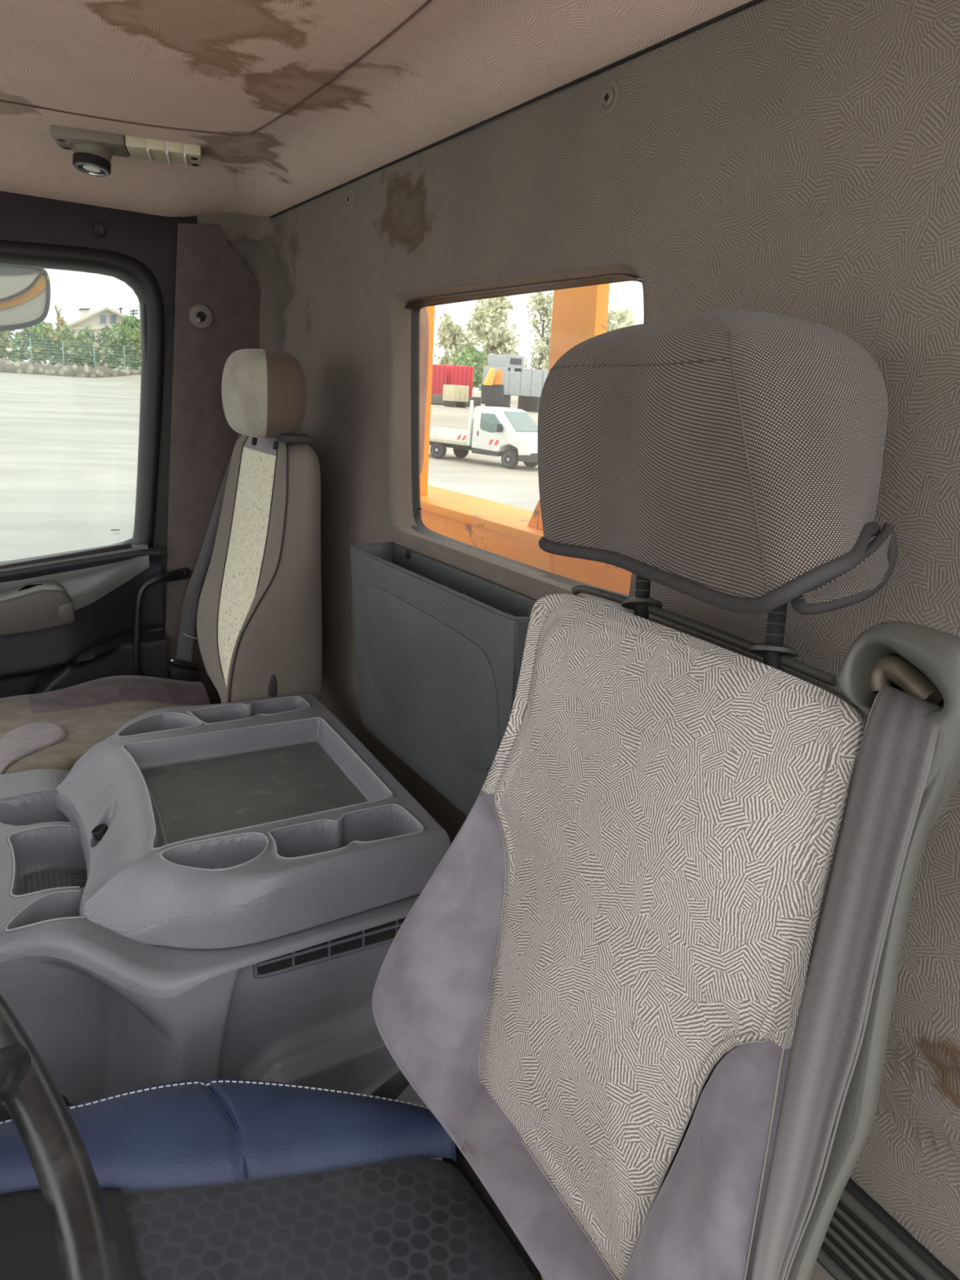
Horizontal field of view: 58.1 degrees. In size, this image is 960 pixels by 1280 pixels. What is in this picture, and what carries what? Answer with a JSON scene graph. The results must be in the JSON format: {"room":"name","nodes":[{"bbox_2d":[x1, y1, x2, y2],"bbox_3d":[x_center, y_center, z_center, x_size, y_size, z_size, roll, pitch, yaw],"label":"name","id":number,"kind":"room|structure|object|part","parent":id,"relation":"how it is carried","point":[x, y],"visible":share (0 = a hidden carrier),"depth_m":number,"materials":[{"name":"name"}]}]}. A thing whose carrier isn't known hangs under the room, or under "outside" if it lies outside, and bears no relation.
{"room":"truck cab interior","nodes":[
{"label":"truck cab interior","id":0,"kind":"room"},
{"bbox_2d":[196,206,297,357],"bbox_3d":[-0.495,-0.166,1.956,0.227,1.485,0.098,8,16,16],"label":"trim panel","id":1,"kind":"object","parent":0,"point":[267,245],"depth_m":1.80,"materials":[{"name":"fabric"}]},
{"bbox_2d":[0,191,181,697],"bbox_3d":[-1.200,-0.095,1.539,1.420,1.485,0.174,-6,18,-30],"label":"door","id":2,"kind":"structure","parent":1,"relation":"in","point":[67,618],"depth_m":1.74,"materials":[{"name":"plastic"}]},
{"bbox_2d":[0,264,50,331],"bbox_3d":[-1.137,-0.738,1.811,0.176,0.157,0.529,8,16,13],"label":"mirror","id":3,"kind":"object","parent":2,"relation":"attached to","point":[24,291],"visible":0.92,"depth_m":1.97,"materials":[{"name":"plastic"}]},
{"bbox_3d":[-0.897,-0.061,1.693,0.176,0.091,0.090,-6,18,-30],"label":"armrest","id":4,"kind":"part","parent":2,"relation":"part of","materials":[{"name":"plastic"}]},
{"bbox_2d":[57,601,75,622],"bbox_3d":[-0.811,-0.055,1.692,0.030,0.040,0.006,-6,18,-30],"label":"switch","id":5,"kind":"object","parent":2,"relation":"attached to","point":[65,609],"depth_m":1.69,"materials":[{"name":"plastic"}]},
{"bbox_3d":[-1.224,0.230,1.626,1.232,0.770,0.096,-6,18,-30],"label":"panel","id":6,"kind":"part","parent":2,"relation":"part of","materials":[{"name":"plastic"}]},
{"bbox_2d":[133,567,190,675],"bbox_3d":[-0.697,-0.026,1.895,0.132,0.258,0.045,-6,18,-30],"label":"handle","id":7,"kind":"object","parent":1,"relation":"attached to","point":[183,573],"visible":0.94,"depth_m":1.85,"materials":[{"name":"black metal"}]},
{"bbox_3d":[-0.668,-0.144,1.896,0.061,0.029,0.010,-6,18,-30],"label":"foot plate","id":8,"kind":"part","parent":7,"relation":"part of","materials":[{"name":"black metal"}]},
{"bbox_2d":[139,215,197,634],"bbox_3d":[-0.587,-0.208,1.982,0.320,1.540,0.045,-6,18,-30],"label":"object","id":9,"kind":"structure","parent":1,"relation":"attached to","point":[160,535],"depth_m":1.83,"materials":[{"name":"rubber"}]},
{"bbox_2d":[188,304,212,328],"bbox_3d":[-0.571,-0.666,1.776,0.048,0.048,0.032,-6,18,-30],"label":"coat hook","id":10,"kind":"object","parent":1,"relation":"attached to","point":[200,316],"visible":1,"depth_m":1.78,"materials":[{"name":"grey plastic"}]},
{"bbox_2d":[168,433,242,681],"bbox_3d":[-0.587,-0.172,1.865,0.179,0.570,0.033,-6,18,-30],"label":"belt","id":11,"kind":"object","parent":1,"relation":"hanging from","point":[182,668],"visible":0.77,"depth_m":1.87,"materials":[{"name":"grey fabric"}]},
{"bbox_2d":[164,222,261,704],"bbox_3d":[-0.589,-0.321,1.905,0.277,1.096,0.012,-6,18,-30],"label":"trim","id":12,"kind":"structure","parent":1,"relation":"attached to","point":[210,273],"depth_m":1.83,"materials":[{"name":"plastic"}]},
{"bbox_2d":[0,0,752,217],"bbox_3d":[-0.684,-0.578,0.637,1.672,0.066,1.885,-6,18,-30],"label":"ceiling","id":13,"kind":"structure","parent":0,"point":[233,67],"depth_m":1.07,"materials":[{"name":"fabric"}]},
{"bbox_2d":[49,124,202,177],"bbox_3d":[-0.585,-0.807,1.444,0.228,0.063,0.085,-1,16,-16],"label":"ceiling lamp","id":14,"kind":"object","parent":13,"relation":"attached to","point":[94,151],"visible":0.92,"depth_m":1.41,"materials":[{"name":"plastic"}]},
{"bbox_2d":[0,0,431,136],"bbox_3d":[-0.551,-0.687,0.940,2.158,0.003,0.925,8,16,16],"label":"trim","id":15,"kind":"structure","parent":13,"relation":"attached to","point":[427,2],"depth_m":1.26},
{"bbox_2d":[296,0,959,1279],"bbox_3d":[0.032,0.078,1.205,0.046,1.485,1.660,-6,18,-30],"label":"wall","id":16,"kind":"structure","parent":0,"point":[800,159],"depth_m":0.75,"materials":[{"name":"fabric"}]},
{"bbox_2d":[346,189,354,209],"bbox_3d":[-0.220,-0.746,1.462,0.007,0.032,0.032,-6,18,-30],"label":"screw","id":17,"kind":"object","parent":16,"relation":"attached to","point":[350,197],"visible":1,"depth_m":1.46,"materials":[{"name":"grey plastic"}]},
{"bbox_2d":[417,310,422,519],"bbox_3d":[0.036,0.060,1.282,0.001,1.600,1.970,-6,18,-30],"label":"trim","id":18,"kind":"structure","parent":16,"relation":"attached to","point":[420,310],"depth_m":1.44,"materials":[{"name":"black rubber"}]},
{"bbox_2d":[350,541,537,816],"bbox_3d":[-0.060,0.053,1.248,0.082,0.309,0.494,-6,18,-30],"label":"storage bin","id":19,"kind":"object","parent":16,"relation":"attached to","point":[440,646],"visible":0.75,"depth_m":1.20,"materials":[{"name":"plastic"}]},
{"bbox_3d":[-0.175,-0.005,1.434,0.077,0.306,0.035,-6,18,-30],"label":"panel","id":20,"kind":"part","parent":19,"relation":"part of","materials":[{"name":"plastic"}]},
{"bbox_3d":[-0.081,0.053,1.221,0.016,0.197,0.409,-6,18,-30],"label":"raised panel","id":21,"kind":"part","parent":19,"relation":"part of","materials":[{"name":"plastic"}]},
{"bbox_3d":[-0.028,0.051,1.267,0.008,0.306,0.488,-6,18,-30],"label":"panel","id":22,"kind":"part","parent":19,"relation":"part of","materials":[{"name":"plastic"}]},
{"bbox_3d":[0.058,0.115,1.060,0.077,0.306,0.035,-6,18,-30],"label":"panel","id":23,"kind":"part","parent":19,"relation":"part of","materials":[{"name":"plastic"}]},
{"bbox_2d":[270,0,764,217],"bbox_3d":[0.026,-0.645,1.061,0.004,0.004,1.810,-6,18,-30],"label":"trim","id":24,"kind":"structure","parent":16,"relation":"attached to","point":[753,2],"depth_m":0.95,"materials":[{"name":"black rubber"}]},
{"bbox_2d":[404,275,641,596],"bbox_3d":[0.040,-0.285,1.175,0.030,0.363,0.642,-6,18,-30],"label":"window","id":25,"kind":"structure","parent":16,"relation":"in","point":[416,305],"depth_m":1.32,"materials":[{"name":"rubber"}]},
{"bbox_2d":[600,80,619,115],"bbox_3d":[0.134,-0.562,0.896,0.007,0.032,0.032,-6,18,-30],"label":"screw","id":26,"kind":"object","parent":16,"relation":"attached to","point":[609,98],"visible":1,"depth_m":0.89,"materials":[{"name":"grey plastic"}]},
{"bbox_2d":[816,1177,959,1279],"bbox_3d":[0.360,0.541,0.691,0.020,0.100,0.340,-6,18,-30],"label":"air vent","id":27,"kind":"object","parent":16,"relation":"in","point":[862,1241],"visible":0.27,"depth_m":0.73,"materials":[{"name":"grey plastic"}]},
{"bbox_3d":[-0.796,0.887,1.033,1.730,0.080,1.940,-6,18,-30],"label":"floor","id":28,"kind":"structure","parent":0,"visible":0},
{"bbox_2d":[0,348,322,774],"bbox_3d":[-0.631,0.070,1.599,0.608,1.186,0.502,-6,18,-30],"label":"passenger seat","id":29,"kind":"object","parent":28,"relation":"on","point":[260,619],"visible":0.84,"depth_m":1.53,"materials":[{"name":"beige fabric"}]},
{"bbox_2d":[0,701,193,773],"bbox_3d":[-0.664,0.199,1.531,0.460,0.110,0.358,-6,18,-30],"label":"cushion","id":30,"kind":"object","parent":29,"relation":"on","point":[51,735],"depth_m":1.51,"materials":[{"name":"beige fabric"}]},
{"bbox_3d":[-0.405,-0.368,1.600,0.016,0.035,0.214,-6,18,-30],"label":"headrest panel","id":31,"kind":"part","parent":29,"relation":"part of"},
{"bbox_3d":[-0.370,0.081,1.538,0.017,0.043,0.006,-6,18,-30],"label":"recline lever","id":32,"kind":"part","parent":29,"relation":"part of","materials":[{"name":"black plastic"}]},
{"bbox_3d":[-0.351,-0.090,1.512,0.073,0.515,0.172,14,18,31],"label":"panel","id":33,"kind":"part","parent":29,"relation":"part of","materials":[{"name":"grey fabric"}]},
{"bbox_2d":[0,693,451,1160],"bbox_3d":[-0.517,0.503,1.201,0.902,0.621,0.639,-6,18,-30],"label":"console","id":34,"kind":"object","parent":28,"relation":"on","point":[224,890],"visible":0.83,"depth_m":1.03,"materials":[{"name":"grey plastic"}]},
{"bbox_2d":[0,1093,75,1121],"bbox_3d":[-0.448,0.443,0.840,0.171,0.317,0.110,-6,18,-30],"label":"neck gaiter","id":35,"kind":"object","parent":34,"relation":"on","point":[5,1115],"visible":0.06,"depth_m":0.81,"materials":[{"name":"black leather"}]},
{"bbox_3d":[-0.403,0.603,1.005,0.882,0.548,0.109,-3,17,-21],"label":"panel","id":36,"kind":"part","parent":34,"relation":"part of","materials":[{"name":"grey plastic"}]},
{"bbox_3d":[-0.353,0.230,1.241,0.445,0.096,0.592,-6,18,-30],"label":"console lid","id":37,"kind":"part","parent":34,"relation":"part of","materials":[{"name":"grey plastic"}]},
{"bbox_2d":[253,916,406,977],"bbox_3d":[-0.161,0.360,1.036,0.224,0.040,0.006,-6,18,-30],"label":"vent","id":38,"kind":"object","parent":34,"relation":"attached to","point":[339,940],"depth_m":1.02,"materials":[{"name":"black plastic"}]},
{"bbox_2d":[0,309,959,1279],"bbox_3d":[-0.109,0.371,0.624,0.722,1.198,0.535,-6,18,-30],"label":"seat","id":39,"kind":"object","parent":28,"relation":"on","point":[638,1004],"visible":0.98,"depth_m":0.60,"materials":[{"name":"fabric"}]},
{"bbox_2d":[0,1187,139,1279],"bbox_3d":[-0.273,0.477,0.511,0.163,0.037,0.425,-6,18,-30],"label":"cushion","id":40,"kind":"object","parent":39,"relation":"on","point":[28,1251],"depth_m":0.64,"materials":[{"name":"black fabric"}]},
{"bbox_2d":[120,1157,536,1279],"bbox_3d":[-0.156,0.490,0.588,0.438,0.085,0.425,-6,18,-30],"label":"cushion","id":41,"kind":"object","parent":39,"relation":"on","point":[182,1218],"depth_m":0.69,"materials":[{"name":"black fabric"}]},
{"bbox_3d":[-0.099,0.489,0.943,0.068,0.056,0.012,-6,18,-30],"label":"hinge arm","id":42,"kind":"part","parent":39,"relation":"part of","materials":[{"name":"plastic"}]},
{"bbox_3d":[0.066,0.546,0.741,0.070,0.360,0.300,-6,18,-30],"label":"recliner frame","id":43,"kind":"part","parent":39,"relation":"part of","materials":[{"name":"black rubber"}]},
{"bbox_2d":[621,596,662,609],"bbox_3d":[0.136,-0.030,0.726,0.034,0.017,0.033,-6,18,-30],"label":"socket","id":44,"kind":"object","parent":39,"relation":"attached to","point":[635,602],"depth_m":0.72,"materials":[{"name":"plastic"}]},
{"bbox_3d":[0.139,-0.060,0.731,0.012,0.096,0.054,4,16,3],"label":"headrest post","id":45,"kind":"part","parent":39,"relation":"part of","materials":[{"name":"black plastic"}]},
{"bbox_3d":[0.091,0.205,0.653,0.113,0.405,0.327,-6,18,-30],"label":"backrest panel","id":46,"kind":"part","parent":39,"relation":"part of","materials":[{"name":"fabric"}]},
{"bbox_3d":[0.162,-0.012,0.691,0.010,0.015,0.288,-6,18,-30],"label":"rail","id":47,"kind":"part","parent":39,"relation":"part of","materials":[{"name":"plastic"}]},
{"bbox_2d":[747,642,798,657],"bbox_3d":[0.207,0.008,0.611,0.034,0.015,0.032,5,16,4],"label":"socket","id":48,"kind":"object","parent":39,"relation":"attached to","point":[764,649],"depth_m":0.60,"materials":[{"name":"plastic"}]},
{"bbox_3d":[0.212,-0.022,0.614,0.012,0.098,0.048,7,16,11],"label":"headrest post","id":49,"kind":"part","parent":39,"relation":"part of","materials":[{"name":"black plastic"}]},
{"bbox_3d":[-1.209,0.530,0.637,0.542,0.748,1.800,-6,18,-30],"label":"dashboard","id":50,"kind":"object","parent":28,"relation":"on","visible":0},
{"bbox_2d":[0,993,123,1279],"bbox_3d":[-0.340,0.208,0.413,0.415,0.425,0.411,7,16,10],"label":"steering wheel","id":51,"kind":"object","parent":50,"relation":"attached to","point":[55,1147],"visible":1,"depth_m":0.58,"materials":[{"name":"plastic"}]},
{"label":"outside","id":52,"kind":"structure","parent":0,"visible":0},
{"bbox_2d":[0,368,539,561],"bbox_3d":[-33.968,-27.417,92.167,280.000,2.665,320.000,-6,18,-30],"label":"ground","id":53,"kind":"structure","parent":52,"point":[68,445],"depth_m":17.46,"materials":[{"name":"concrete"}]},
{"bbox_2d":[0,342,12,359],"bbox_3d":[-36.682,-22.227,66.490,1.381,2.947,1.486,-6,18,-30],"label":"tree","id":54,"kind":"object","parent":53,"relation":"on","point":[6,353],"visible":0.14,"depth_m":66.48,"materials":[{"name":"green plant"}]},
{"bbox_2d":[26,320,59,356],"bbox_3d":[-34.131,-23.094,67.796,2.956,4.228,3.034,-6,18,-30],"label":"tree","id":55,"kind":"object","parent":53,"relation":"on","point":[36,327],"visible":0.16,"depth_m":66.64,"materials":[{"name":"green plant"}]},
{"bbox_2d":[53,304,62,333],"bbox_3d":[-37.848,-27.159,77.621,1.011,5.766,0.997,-6,18,-30],"label":"tree","id":56,"kind":"object","parent":53,"relation":"on","point":[57,313],"visible":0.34,"depth_m":77.07,"materials":[{"name":"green plant"}]},
{"bbox_2d":[56,316,74,364],"bbox_3d":[-35.522,-25.147,73.639,2.067,4.575,1.996,-6,18,-30],"label":"tree","id":57,"kind":"object","parent":53,"relation":"on","point":[62,322],"visible":0.1,"depth_m":73.00,"materials":[{"name":"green plant"}]},
{"bbox_2d":[0,358,141,377],"bbox_3d":[-28.474,-19.926,63.937,29.268,1.140,0.578,-6,18,-30],"label":"stone wall","id":58,"kind":"structure","parent":53,"relation":"on","point":[8,366],"depth_m":62.75,"materials":[{"name":"grey stone"}]},
{"bbox_2d":[0,322,141,371],"bbox_3d":[-29.341,-21.916,65.083,30.722,4.634,1.834,-6,18,-30],"label":"hedge","id":59,"kind":"object","parent":53,"relation":"on","point":[107,339],"visible":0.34,"depth_m":64.36,"materials":[{"name":"green plant"}]},
{"bbox_2d":[0,335,141,369],"bbox_3d":[-28.797,-20.803,64.289,29.313,2.459,0.090,-6,18,-30],"label":"wire fence","id":60,"kind":"object","parent":53,"relation":"on","point":[30,341],"visible":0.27,"depth_m":63.35,"materials":[{"name":"metal"}]},
{"bbox_3d":[-32.323,-20.442,62.205,0.090,2.447,0.090,-6,18,-30],"label":"fence post","id":61,"kind":"part","parent":60,"relation":"part of","materials":[{"name":"green metal"}]},
{"bbox_3d":[-30.522,-20.624,63.270,0.090,2.447,0.090,-6,18,-30],"label":"fence post","id":62,"kind":"part","parent":60,"relation":"part of","materials":[{"name":"green metal"}]},
{"bbox_3d":[-28.720,-20.823,64.330,0.090,2.408,0.090,-6,18,-30],"label":"fence post","id":63,"kind":"part","parent":60,"relation":"part of","materials":[{"name":"green metal"}]},
{"bbox_3d":[-26.910,-21.151,65.355,0.090,2.105,0.090,-6,18,-30],"label":"fence post","id":64,"kind":"part","parent":60,"relation":"part of","materials":[{"name":"green metal"}]},
{"bbox_2d":[71,333,90,364],"bbox_3d":[-31.937,-22.917,69.309,1.622,3.278,1.570,-6,18,-30],"label":"tree","id":65,"kind":"object","parent":53,"relation":"on","point":[82,334],"visible":0.09,"depth_m":68.94,"materials":[{"name":"green plant"}]},
{"bbox_2d":[55,306,141,368],"bbox_3d":[-35.863,-28.218,81.506,7.167,6.202,10.500,-6,18,-30],"label":"house","id":66,"kind":"structure","parent":53,"relation":"on","point":[106,316],"depth_m":77.12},
{"bbox_3d":[-33.635,-28.669,77.102,0.503,0.778,0.050,-6,18,-30],"label":"pane","id":67,"kind":"part","parent":66,"relation":"part of","materials":[{"name":"blue glass"}]},
{"bbox_3d":[-32.913,-28.819,77.505,0.506,0.782,0.050,-6,18,-30],"label":"pane","id":68,"kind":"part","parent":66,"relation":"part of","materials":[{"name":"blue glass"}]},
{"bbox_2d":[111,313,140,368],"bbox_3d":[-28.771,-24.312,70.764,2.853,4.594,2.843,-6,18,-30],"label":"tree","id":69,"kind":"object","parent":53,"relation":"on","point":[130,320],"visible":0.3,"depth_m":69.81,"materials":[{"name":"green plant"}]},
{"bbox_2d":[431,364,447,395],"bbox_3d":[-3.199,-15.098,50.782,1.507,2.135,2.460,-6,18,-30],"label":"container","id":70,"kind":"object","parent":53,"relation":"on","point":[439,371],"visible":0.27,"depth_m":49.86,"materials":[{"name":"red metal"}]},
{"bbox_2d":[434,312,477,390],"bbox_3d":[-1.909,-22.145,67.479,3.524,6.298,3.881,-6,18,-30],"label":"tree","id":71,"kind":"object","parent":53,"relation":"on","point":[449,334],"visible":0.52,"depth_m":66.58,"materials":[{"name":"green plant"}]},
{"bbox_2d":[442,384,469,408],"bbox_3d":[-1.268,-12.775,45.281,0.902,1.130,1.260,-6,18,-30],"label":"crate","id":72,"kind":"object","parent":53,"relation":"on","point":[452,393],"visible":0.94,"depth_m":44.88,"materials":[{"name":"beige wood"}]},
{"bbox_2d":[431,394,480,406],"bbox_3d":[-2.121,-13.415,48.122,3.894,0.488,2.000,-6,18,-30],"label":"trailer","id":73,"kind":"object","parent":53,"relation":"on","point":[435,398],"visible":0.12,"depth_m":47.09,"materials":[{"name":"grey metal"}]},
{"bbox_2d":[446,364,473,396],"bbox_3d":[-1.641,-15.280,51.696,1.450,2.188,2.460,-6,18,-30],"label":"container","id":74,"kind":"object","parent":53,"relation":"on","point":[456,375],"visible":0.39,"depth_m":50.57,"materials":[{"name":"red metal"}]},
{"bbox_2d":[448,346,488,389],"bbox_3d":[-0.738,-19.083,61.893,3.382,3.844,2.824,-6,18,-30],"label":"tree","id":75,"kind":"object","parent":53,"relation":"on","point":[470,357],"visible":0.57,"depth_m":61.43,"materials":[{"name":"green plant"}]},
{"bbox_2d":[429,400,537,468],"bbox_3d":[-0.072,-5.307,22.049,3.978,1.559,1.387,14,18,32],"label":"pickup truck","id":76,"kind":"object","parent":53,"relation":"on","point":[511,434],"visible":0.88,"depth_m":21.25,"materials":[{"name":"white paint"}]},
{"bbox_3d":[-0.240,-5.392,21.453,0.086,1.096,0.063,14,18,32],"label":"headboard post","id":77,"kind":"part","parent":76,"relation":"part of","materials":[{"name":"white metal"}]},
{"bbox_3d":[0.096,-5.336,22.028,0.044,0.595,1.221,14,18,32],"label":"headboard","id":78,"kind":"part","parent":76,"relation":"part of","materials":[{"name":"white paint"}]},
{"bbox_3d":[0.458,-4.779,21.872,0.813,0.166,1.214,14,18,32],"label":"sill","id":79,"kind":"part","parent":76,"relation":"part of","materials":[{"name":"white metal"}]},
{"bbox_2d":[497,423,502,432],"bbox_3d":[0.479,-5.131,20.914,0.099,0.189,0.113,14,18,32],"label":"mirror","id":80,"kind":"object","parent":76,"relation":"attached to","point":[500,426],"depth_m":20.88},
{"bbox_2d":[480,368,503,404],"bbox_3d":[0.676,-12.641,43.031,1.239,1.744,0.400,-6,18,-30],"label":"container","id":81,"kind":"object","parent":53,"relation":"on","point":[492,388],"visible":1,"depth_m":42.91,"materials":[{"name":"metal"}]},
{"bbox_3d":[0.452,-13.028,42.706,0.542,0.853,0.300,-6,18,-30],"label":"arm","id":82,"kind":"part","parent":81,"relation":"part of","materials":[{"name":"yellow paint"}]},
{"bbox_3d":[0.868,-13.085,42.948,0.440,0.756,0.300,-6,18,-30],"label":"arm","id":83,"kind":"part","parent":81,"relation":"part of"},
{"bbox_2d":[465,295,520,391],"bbox_3d":[0.905,-22.000,64.476,4.422,8.174,3.911,-6,18,-30],"label":"tree","id":84,"kind":"object","parent":53,"relation":"on","point":[487,314],"visible":0.71,"depth_m":63.36,"materials":[{"name":"green plant"}]},
{"bbox_2d":[482,354,548,412],"bbox_3d":[1.953,-13.947,47.037,2.828,2.863,2.460,-6,18,-30],"label":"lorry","id":85,"kind":"object","parent":53,"relation":"on","point":[526,384],"visible":0.78,"depth_m":45.99,"materials":[{"name":"white metal"}]},
{"bbox_2d":[419,283,631,595],"bbox_3d":[0.225,-0.265,1.369,0.170,2.200,2.050,-6,18,-30],"label":"frame","id":86,"kind":"object","parent":53,"relation":"on","point":[580,314],"visible":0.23,"depth_m":1.53,"materials":[{"name":"orange paint"}]},
{"bbox_3d":[-0.118,-0.912,1.764,0.025,1.211,0.121,-6,18,-30],"label":"post","id":87,"kind":"part","parent":86,"relation":"part of","materials":[{"name":"orange metal"}]},
{"bbox_3d":[0.217,-0.149,1.401,0.170,0.018,2.050,-6,18,-30],"label":"plate","id":88,"kind":"part","parent":86,"relation":"part of","materials":[{"name":"orange paint"}]},
{"bbox_3d":[0.173,-0.763,1.298,0.025,1.211,0.156,-6,18,-30],"label":"post","id":89,"kind":"part","parent":86,"relation":"part of","materials":[{"name":"orange metal"}]},
{"bbox_2d":[524,291,553,370],"bbox_3d":[4.958,-23.452,68.848,2.852,9.024,2.935,-6,18,-30],"label":"tree","id":90,"kind":"object","parent":53,"relation":"on","point":[544,304],"visible":0.7,"depth_m":68.21,"materials":[{"name":"green plant"}]},
{"bbox_2d":[606,305,635,332],"bbox_3d":[10.326,-23.585,71.633,5.635,8.450,8.234,10,17,22],"label":"tree","id":91,"kind":"object","parent":53,"relation":"on","point":[617,318],"visible":0.15,"depth_m":70.24,"materials":[{"name":"green plant"}]}
]}

